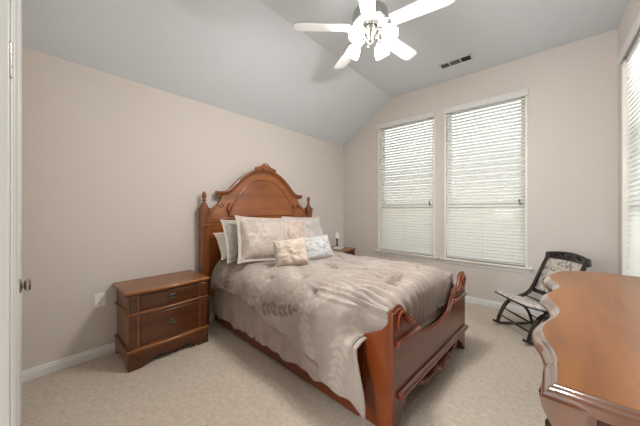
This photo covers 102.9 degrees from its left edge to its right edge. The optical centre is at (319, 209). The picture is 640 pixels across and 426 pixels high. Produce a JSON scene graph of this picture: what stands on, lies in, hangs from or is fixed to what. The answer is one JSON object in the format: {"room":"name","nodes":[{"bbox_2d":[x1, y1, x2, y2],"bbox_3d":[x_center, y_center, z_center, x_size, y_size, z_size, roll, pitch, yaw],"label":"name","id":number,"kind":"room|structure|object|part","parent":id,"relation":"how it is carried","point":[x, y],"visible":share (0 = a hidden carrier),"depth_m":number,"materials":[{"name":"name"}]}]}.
{"room":"bedroom","nodes":[
{"label":"bedroom","id":0,"kind":"room"},
{"bbox_2d":[22,47,342,370],"bbox_3d":[-0.951,0.022,3.495,0.140,2.555,4.397,0,0,41],"label":"wall","id":1,"kind":"structure","parent":0,"point":[116,171],"depth_m":2.31,"materials":[{"name":"grey paint"}]},
{"bbox_2d":[94,292,105,307],"bbox_3d":[-1.944,0.800,2.252,0.009,0.120,0.076,0,0,41],"label":"wall outlet","id":2,"kind":"object","parent":1,"relation":"attached to","point":[99,298],"visible":1,"depth_m":2.25,"materials":[{"name":"white plastic"}]},
{"bbox_2d":[22,312,214,382],"bbox_3d":[-0.894,1.258,3.444,0.014,0.083,4.117,0,0,41],"label":"baseboard","id":3,"kind":"structure","parent":1,"relation":"attached to","point":[41,370],"depth_m":2.10,"materials":[{"name":"white paint"}]},
{"bbox_2d":[21,302,546,425],"bbox_3d":[-0.299,1.350,1.458,3.810,0.100,6.595,0,0,41],"label":"floor","id":4,"kind":"structure","parent":0,"point":[224,380],"depth_m":1.81,"materials":[{"name":"beige carpet"}]},
{"bbox_2d":[112,270,209,372],"bbox_3d":[-1.476,0.984,2.408,0.496,0.632,0.688,0,0,41],"label":"nightstand","id":5,"kind":"object","parent":4,"relation":"on","point":[157,314],"visible":1,"depth_m":2.23,"materials":[{"name":"brown wood"}]},
{"bbox_3d":[-1.482,0.855,2.414,0.478,0.020,0.656,0,0,41],"label":"moulding","id":6,"kind":"part","parent":5,"relation":"part of","materials":[{"name":"brown wood"}]},
{"bbox_3d":[-1.482,1.153,2.414,0.478,0.025,0.660,0,0,41],"label":"moulding","id":7,"kind":"part","parent":5,"relation":"part of","materials":[{"name":"brown wood"}]},
{"bbox_3d":[-1.484,0.701,2.415,0.474,0.015,0.656,0,0,41],"label":"moulding","id":8,"kind":"part","parent":5,"relation":"part of","materials":[{"name":"brown wood"}]},
{"bbox_3d":[-1.336,1.001,2.285,0.068,0.242,0.464,0,0,41],"label":"drawer","id":9,"kind":"part","parent":5,"relation":"part of","materials":[{"name":"brown wood"}]},
{"bbox_3d":[-1.336,0.773,2.285,0.068,0.118,0.464,0,0,41],"label":"drawer","id":10,"kind":"part","parent":5,"relation":"part of","materials":[{"name":"brown wood"}]},
{"bbox_3d":[-1.300,0.985,2.253,0.028,0.036,0.080,0,0,41],"label":"drawer pull","id":11,"kind":"part","parent":5,"relation":"part of","materials":[{"name":"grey metal"}]},
{"bbox_3d":[-1.300,0.765,2.253,0.028,0.036,0.080,0,0,41],"label":"drawer pull","id":12,"kind":"part","parent":5,"relation":"part of","materials":[{"name":"grey metal"}]},
{"bbox_2d":[197,163,468,425],"bbox_3d":[0.073,0.337,2.692,2.352,1.926,1.741,0,0,43],"label":"bed","id":13,"kind":"object","parent":4,"relation":"on","point":[403,355],"visible":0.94,"depth_m":1.96,"materials":[{"name":"brown wood"}]},
{"bbox_3d":[-1.304,0.677,2.868,0.085,1.245,0.084,0,0,43],"label":"post","id":14,"kind":"part","parent":13,"relation":"part of","materials":[{"name":"brown wood"}]},
{"bbox_3d":[-0.762,0.305,3.464,0.036,0.290,1.580,0,0,43],"label":"panel","id":15,"kind":"part","parent":13,"relation":"part of","materials":[{"name":"brown wood"}]},
{"bbox_3d":[-0.760,0.253,3.462,0.030,1.495,1.600,0,0,43],"label":"headboard","id":16,"kind":"part","parent":13,"relation":"part of","materials":[{"name":"brown wood"}]},
{"bbox_3d":[-0.757,0.130,3.459,0.048,0.060,1.580,0,0,43],"label":"cross moulding","id":17,"kind":"part","parent":13,"relation":"part of","materials":[{"name":"brown wood"}]},
{"bbox_3d":[-0.752,-0.348,3.454,0.068,0.385,1.334,0,0,43],"label":"crown moulding","id":18,"kind":"part","parent":13,"relation":"part of","materials":[{"name":"brown wood"}]},
{"bbox_3d":[-0.748,-0.152,3.451,0.010,0.475,1.009,0,0,43],"label":"raised panel","id":19,"kind":"part","parent":13,"relation":"part of","materials":[{"name":"brown wood"}]},
{"bbox_2d":[213,288,321,381],"bbox_3d":[-0.011,0.995,2.755,1.901,0.391,1.481,0,0,43],"label":"bed skirt","id":20,"kind":"object","parent":13,"relation":"on","point":[229,307],"visible":0.32,"depth_m":2.28,"materials":[{"name":"beige fabric"}]},
{"bbox_3d":[-0.478,1.155,2.253,1.990,0.230,0.028,0,0,43],"label":"rail","id":21,"kind":"part","parent":13,"relation":"part of","materials":[{"name":"brown wood"}]},
{"bbox_2d":[210,251,452,419],"bbox_3d":[0.081,0.853,2.664,2.115,0.690,1.603,0,0,43],"label":"comforter","id":22,"kind":"object","parent":13,"relation":"on","point":[325,307],"visible":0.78,"depth_m":1.88,"materials":[{"name":"beige fabric"}]},
{"bbox_2d":[213,232,226,259],"bbox_3d":[-0.904,0.404,3.008,0.620,0.291,0.263,0,0,-43],"label":"pillow","id":23,"kind":"object","parent":22,"relation":"on","point":[220,237],"visible":0.19,"depth_m":2.81,"materials":[{"name":"white fabric"}]},
{"bbox_2d":[220,219,237,263],"bbox_3d":[-0.825,0.334,2.862,0.530,0.451,0.194,0,0,-45],"label":"pillow","id":24,"kind":"object","parent":22,"relation":"on","point":[229,226],"visible":0.3,"depth_m":2.71,"materials":[{"name":"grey fabric"}]},
{"bbox_2d":[235,215,287,263],"bbox_3d":[-0.612,0.321,2.784,0.644,0.521,0.263,0,0,-35],"label":"pillow","id":25,"kind":"object","parent":22,"relation":"on","point":[256,236],"visible":0.8,"depth_m":2.69,"materials":[{"name":"beige fabric"}]},
{"bbox_2d":[272,237,308,266],"bbox_3d":[-0.293,0.429,2.546,0.361,0.282,0.178,0,0,-15],"label":"pillow","id":26,"kind":"object","parent":22,"relation":"on","point":[292,251],"visible":0.98,"depth_m":2.50,"materials":[{"name":"beige fabric"}]},
{"bbox_2d":[286,221,305,239],"bbox_3d":[-0.346,0.347,3.192,0.468,0.458,0.196,0,0,-35],"label":"pillow","id":27,"kind":"object","parent":22,"relation":"on","point":[295,229],"visible":0.35,"depth_m":3.22,"materials":[{"name":"beige fabric"}]},
{"bbox_2d":[281,216,322,237],"bbox_3d":[-0.197,0.330,3.582,0.243,0.483,0.746,0,0,43],"label":"pillow","id":28,"kind":"object","parent":22,"relation":"on","point":[313,228],"visible":0.38,"depth_m":3.60,"materials":[{"name":"beige fabric"}]},
{"bbox_2d":[296,234,334,260],"bbox_3d":[-0.047,0.433,2.856,0.425,0.272,0.185,0,0,-27],"label":"pillow","id":29,"kind":"object","parent":22,"relation":"on","point":[318,247],"visible":0.75,"depth_m":2.81,"materials":[{"name":"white fabric"}]},
{"bbox_3d":[0.044,0.825,2.704,2.090,0.350,1.200,0,0,43],"label":"mattress","id":30,"kind":"part","parent":13,"relation":"part of","materials":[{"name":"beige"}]},
{"bbox_3d":[0.551,0.779,1.563,0.290,0.037,0.026,0,0,-45],"label":"moulding","id":31,"kind":"part","parent":13,"relation":"part of","materials":[{"name":"brown wood"}]},
{"bbox_3d":[0.872,0.924,1.924,1.324,0.681,0.034,0,0,-45],"label":"panel","id":32,"kind":"part","parent":13,"relation":"part of","materials":[{"name":"brown wood"}]},
{"bbox_3d":[0.919,1.092,1.926,1.274,0.040,0.028,0,0,-45],"label":"moulding","id":33,"kind":"part","parent":13,"relation":"part of","materials":[{"name":"brown wood"}]},
{"bbox_3d":[1.235,0.779,2.242,0.290,0.037,0.026,0,0,-45],"label":"moulding","id":34,"kind":"part","parent":13,"relation":"part of","materials":[{"name":"brown wood"}]},
{"bbox_2d":[331,246,355,255],"bbox_3d":[0.230,0.984,4.266,0.496,0.632,0.688,0,0,42],"label":"nightstand","id":35,"kind":"object","parent":4,"relation":"on","point":[347,250],"visible":0.13,"depth_m":4.26,"materials":[{"name":"brown wood"}]},
{"bbox_2d":[334,232,339,246],"bbox_3d":[0.299,0.534,4.478,0.094,0.268,0.094,0,0,41],"label":"table lamp","id":36,"kind":"object","parent":35,"relation":"on","point":[336,234],"visible":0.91,"depth_m":4.46,"materials":[{"name":"fabric"}]},
{"bbox_2d":[492,251,591,344],"bbox_3d":[2.261,0.871,2.644,0.656,0.853,0.503,0,0,2],"label":"rocking chair","id":37,"kind":"object","parent":4,"relation":"on","point":[554,261],"visible":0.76,"depth_m":2.69,"materials":[{"name":"black wood"}]},
{"bbox_3d":[2.153,0.976,2.648,0.440,0.131,0.464,0,0,2],"label":"seat frame","id":38,"kind":"part","parent":37,"relation":"part of","materials":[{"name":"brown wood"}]},
{"bbox_3d":[2.284,0.876,2.862,0.582,0.794,0.064,0,0,2],"label":"frame","id":39,"kind":"part","parent":37,"relation":"part of","materials":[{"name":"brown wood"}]},
{"bbox_3d":[2.275,1.114,2.854,0.244,0.302,0.036,0,0,-3],"label":"leg","id":40,"kind":"part","parent":37,"relation":"part of","materials":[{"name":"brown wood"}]},
{"bbox_3d":[2.401,0.905,2.638,0.046,0.060,0.433,0,0,2],"label":"rail","id":41,"kind":"part","parent":37,"relation":"part of","materials":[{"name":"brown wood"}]},
{"bbox_3d":[2.266,0.876,2.424,0.582,0.794,0.064,0,0,2],"label":"frame","id":42,"kind":"part","parent":37,"relation":"part of","materials":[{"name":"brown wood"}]},
{"bbox_3d":[2.559,0.496,2.631,0.061,0.103,0.490,0,0,2],"label":"crest rail","id":43,"kind":"part","parent":37,"relation":"part of","materials":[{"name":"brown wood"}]},
{"bbox_2d":[532,271,639,425],"bbox_3d":[1.380,0.875,1.173,0.596,0.850,1.849,0,0,41],"label":"dresser","id":44,"kind":"object","parent":4,"relation":"on","point":[588,346],"visible":1,"depth_m":0.83,"materials":[{"name":"brown wood"}]},
{"bbox_3d":[0.873,0.815,0.963,0.036,0.038,0.037,0,0,41],"label":"knob","id":45,"kind":"part","parent":44,"relation":"part of","materials":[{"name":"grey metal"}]},
{"bbox_3d":[0.864,0.840,0.485,0.462,0.680,0.014,0,0,41],"label":"panel frame","id":46,"kind":"part","parent":44,"relation":"part of","materials":[{"name":"brown wood"}]},
{"bbox_2d":[21,0,628,146],"bbox_3d":[0.427,-1.562,2.283,3.810,0.857,4.397,0,0,41],"label":"ceiling","id":47,"kind":"structure","parent":0,"point":[248,58],"depth_m":2.61,"materials":[{"name":"white paint"}]},
{"bbox_2d":[293,0,454,68],"bbox_3d":[0.429,-1.562,2.002,1.141,0.656,1.149,0,0,41],"label":"ceiling fan","id":48,"kind":"object","parent":47,"relation":"hanging from","point":[370,18],"visible":1,"depth_m":1.93,"materials":[{"name":"grey metal"}]},
{"bbox_3d":[0.012,-1.420,1.987,0.435,0.034,0.130,0,0,-2],"label":"blade","id":49,"kind":"part","parent":48,"relation":"part of","materials":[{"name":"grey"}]},
{"bbox_3d":[0.260,-1.420,2.362,0.130,0.034,0.435,0,0,-20],"label":"blade","id":50,"kind":"part","parent":48,"relation":"part of","materials":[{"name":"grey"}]},
{"bbox_3d":[0.274,-1.304,2.125,0.122,0.123,0.111,0,0,41],"label":"lamp shade","id":51,"kind":"part","parent":48,"relation":"part of","materials":[{"name":"white glass"}]},
{"bbox_3d":[0.273,-1.304,1.883,0.111,0.123,0.122,0,0,41],"label":"lamp shade","id":52,"kind":"part","parent":48,"relation":"part of","materials":[{"name":"white glass"}]},
{"bbox_3d":[0.283,-1.317,1.893,0.048,0.048,0.048,0,0,41],"label":"bulb","id":53,"kind":"part","parent":48,"relation":"part of","materials":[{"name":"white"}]},
{"bbox_3d":[0.291,-1.420,1.635,0.130,0.034,0.435,0,0,16],"label":"blade","id":54,"kind":"part","parent":48,"relation":"part of","materials":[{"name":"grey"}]},
{"bbox_3d":[0.462,-1.366,2.068,0.048,0.062,0.111,0,0,41],"label":"lamp arm","id":55,"kind":"part","parent":48,"relation":"part of","materials":[{"name":"silver metal"}]},
{"bbox_3d":[0.515,-1.304,2.124,0.111,0.123,0.122,0,0,41],"label":"lamp shade","id":56,"kind":"part","parent":48,"relation":"part of","materials":[{"name":"white glass"}]},
{"bbox_3d":[0.514,-1.304,1.883,0.122,0.123,0.111,0,0,41],"label":"lamp shade","id":57,"kind":"part","parent":48,"relation":"part of","materials":[{"name":"white glass"}]},
{"bbox_3d":[0.694,-1.420,2.241,0.435,0.034,0.130,0,0,-38],"label":"blade","id":58,"kind":"part","parent":48,"relation":"part of","materials":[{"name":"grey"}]},
{"bbox_3d":[0.713,-1.420,1.792,0.435,0.034,0.130,0,0,34],"label":"blade","id":59,"kind":"part","parent":48,"relation":"part of","materials":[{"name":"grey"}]},
{"bbox_2d":[438,53,473,69],"bbox_3d":[1.737,-1.885,3.266,0.380,0.010,0.150,0,0,41],"label":"ceiling vent","id":60,"kind":"object","parent":47,"relation":"in","point":[468,57],"visible":1,"depth_m":3.25,"materials":[{"name":"white"}]},
{"bbox_2d":[343,29,617,306],"bbox_3d":[1.832,-0.345,3.882,3.810,3.290,0.140,0,0,41],"label":"wall","id":61,"kind":"structure","parent":0,"point":[572,87],"depth_m":3.04,"materials":[{"name":"grey paint"}]},
{"bbox_2d":[375,117,437,261],"bbox_3d":[1.412,-0.347,4.211,1.050,2.275,0.180,0,0,41],"label":"window","id":62,"kind":"structure","parent":61,"relation":"in","point":[433,257],"depth_m":4.21,"materials":[{"name":"white paint"}]},
{"bbox_2d":[377,111,434,254],"bbox_3d":[1.390,-0.388,4.186,0.968,2.189,0.092,0,0,41],"label":"window blind","id":63,"kind":"object","parent":62,"relation":"attached to","point":[407,244],"visible":0.9,"depth_m":4.17,"materials":[{"name":"white plastic"}]},
{"bbox_3d":[1.389,-0.360,4.185,0.653,2.110,0.002,0,0,41],"label":"ladder cord","id":64,"kind":"part","parent":63,"relation":"part of","materials":[{"name":"white fabric"}]},
{"bbox_3d":[1.405,0.698,4.204,0.904,0.018,0.044,0,0,41],"label":"rail","id":65,"kind":"part","parent":63,"relation":"part of","materials":[{"name":"white paint"}]},
{"bbox_3d":[1.402,0.727,4.200,1.050,0.024,0.150,0,0,41],"label":"sill","id":66,"kind":"part","parent":62,"relation":"part of","materials":[{"name":"white paint"}]},
{"bbox_2d":[440,95,532,273],"bbox_3d":[2.231,-0.347,3.491,1.050,2.275,0.180,0,0,41],"label":"window","id":67,"kind":"structure","parent":61,"relation":"in","point":[507,267],"depth_m":3.36,"materials":[{"name":"white paint"}]},
{"bbox_2d":[443,88,527,265],"bbox_3d":[2.208,-0.388,3.466,0.968,2.189,0.092,0,0,41],"label":"window blind","id":68,"kind":"object","parent":67,"relation":"attached to","point":[457,202],"visible":0.9,"depth_m":3.45,"materials":[{"name":"white plastic"}]},
{"bbox_3d":[2.224,0.698,3.484,0.904,0.018,0.044,0,0,41],"label":"rail","id":69,"kind":"part","parent":68,"relation":"part of","materials":[{"name":"white paint"}]},
{"bbox_3d":[2.221,0.727,3.480,1.050,0.024,0.150,0,0,41],"label":"sill","id":70,"kind":"part","parent":67,"relation":"part of","materials":[{"name":"white paint"}]},
{"bbox_2d":[465,296,543,316],"bbox_3d":[1.781,1.258,3.824,3.530,0.083,0.014,0,0,41],"label":"baseboard","id":71,"kind":"structure","parent":61,"relation":"attached to","point":[518,309],"depth_m":3.33,"materials":[{"name":"white paint"}]},
{"bbox_2d":[618,0,639,274],"bbox_3d":[1.759,-0.345,1.019,0.140,3.290,4.257,0,0,41],"label":"wall","id":72,"kind":"structure","parent":0,"point":[632,10],"depth_m":2.56,"materials":[{"name":"grey paint"}]},
{"bbox_2d":[622,27,639,274],"bbox_3d":[2.640,-0.347,2.067,0.180,2.275,1.080,0,0,41],"label":"window","id":73,"kind":"structure","parent":72,"relation":"in","point":[624,62],"depth_m":2.44,"materials":[{"name":"white paint"}]},
{"bbox_2d":[617,12,639,276],"bbox_3d":[2.614,-0.388,2.089,0.092,2.189,0.998,0,0,41],"label":"window blind","id":74,"kind":"object","parent":73,"relation":"attached to","point":[633,55],"visible":0.88,"depth_m":2.27,"materials":[{"name":"white plastic"}]},
{"bbox_3d":[2.613,-0.360,2.090,0.002,2.110,0.674,0,0,41],"label":"ladder cord","id":75,"kind":"part","parent":74,"relation":"part of","materials":[{"name":"white paint"}]},
{"bbox_3d":[-0.979,-0.295,0.685,3.530,3.190,0.140,0,0,41],"label":"wall","id":76,"kind":"structure","parent":0,"visible":0},
{"bbox_2d":[0,0,18,425],"bbox_3d":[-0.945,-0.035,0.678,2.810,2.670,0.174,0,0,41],"label":"door","id":77,"kind":"structure","parent":76,"relation":"attached to","point":[9,9],"depth_m":0.66,"materials":[{"name":"white paint"}]},
{"bbox_2d":[9,41,12,78],"bbox_3d":[-0.815,-0.390,0.669,0.026,0.094,0.012,0,0,41],"label":"door hinge","id":78,"kind":"structure","parent":76,"relation":"attached to","point":[10,42],"depth_m":0.66,"materials":[{"name":"silver metal"}]},
{"bbox_2d":[19,0,31,425],"bbox_3d":[-1.597,-0.006,1.367,0.780,2.588,0.065,0,0,41],"label":"door","id":79,"kind":"structure","parent":76,"relation":"in","point":[26,285],"depth_m":1.33,"materials":[{"name":"white paint"}]},
{"bbox_3d":[-1.602,-0.050,1.362,0.580,2.200,0.002,0,0,41],"label":"panel","id":80,"kind":"part","parent":79,"relation":"part of","materials":[{"name":"white paint"}]},
{"bbox_3d":[-1.379,0.355,1.191,0.066,0.066,0.040,0,0,41],"label":"knob","id":81,"kind":"part","parent":79,"relation":"part of","materials":[{"name":"silver metal"}]},
{"label":"outside","id":82,"kind":"structure","parent":0,"visible":0},
{"bbox_3d":[6.612,1.625,8.963,28.000,0.050,13.805,0,0,41],"label":"ground","id":83,"kind":"structure","parent":82,"visible":0},
{"bbox_2d":[385,215,431,246],"bbox_3d":[2.518,0.724,8.226,2.635,1.828,2.605,0,0,41],"label":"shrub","id":84,"kind":"object","parent":83,"relation":"on","point":[397,215],"visible":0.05,"depth_m":7.48,"materials":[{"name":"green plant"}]},
{"bbox_2d":[385,100,520,259],"bbox_3d":[5.686,-2.100,10.181,15.600,7.400,5.200,0,0,41],"label":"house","id":85,"kind":"structure","parent":83,"relation":"on","point":[520,100],"depth_m":8.26,"materials":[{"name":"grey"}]},
{"bbox_2d":[462,210,520,256],"bbox_3d":[4.902,0.727,6.199,2.625,1.839,2.670,0,0,41],"label":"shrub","id":86,"kind":"object","parent":83,"relation":"on","point":[477,210],"visible":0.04,"depth_m":6.64,"materials":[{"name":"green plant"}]}
]}

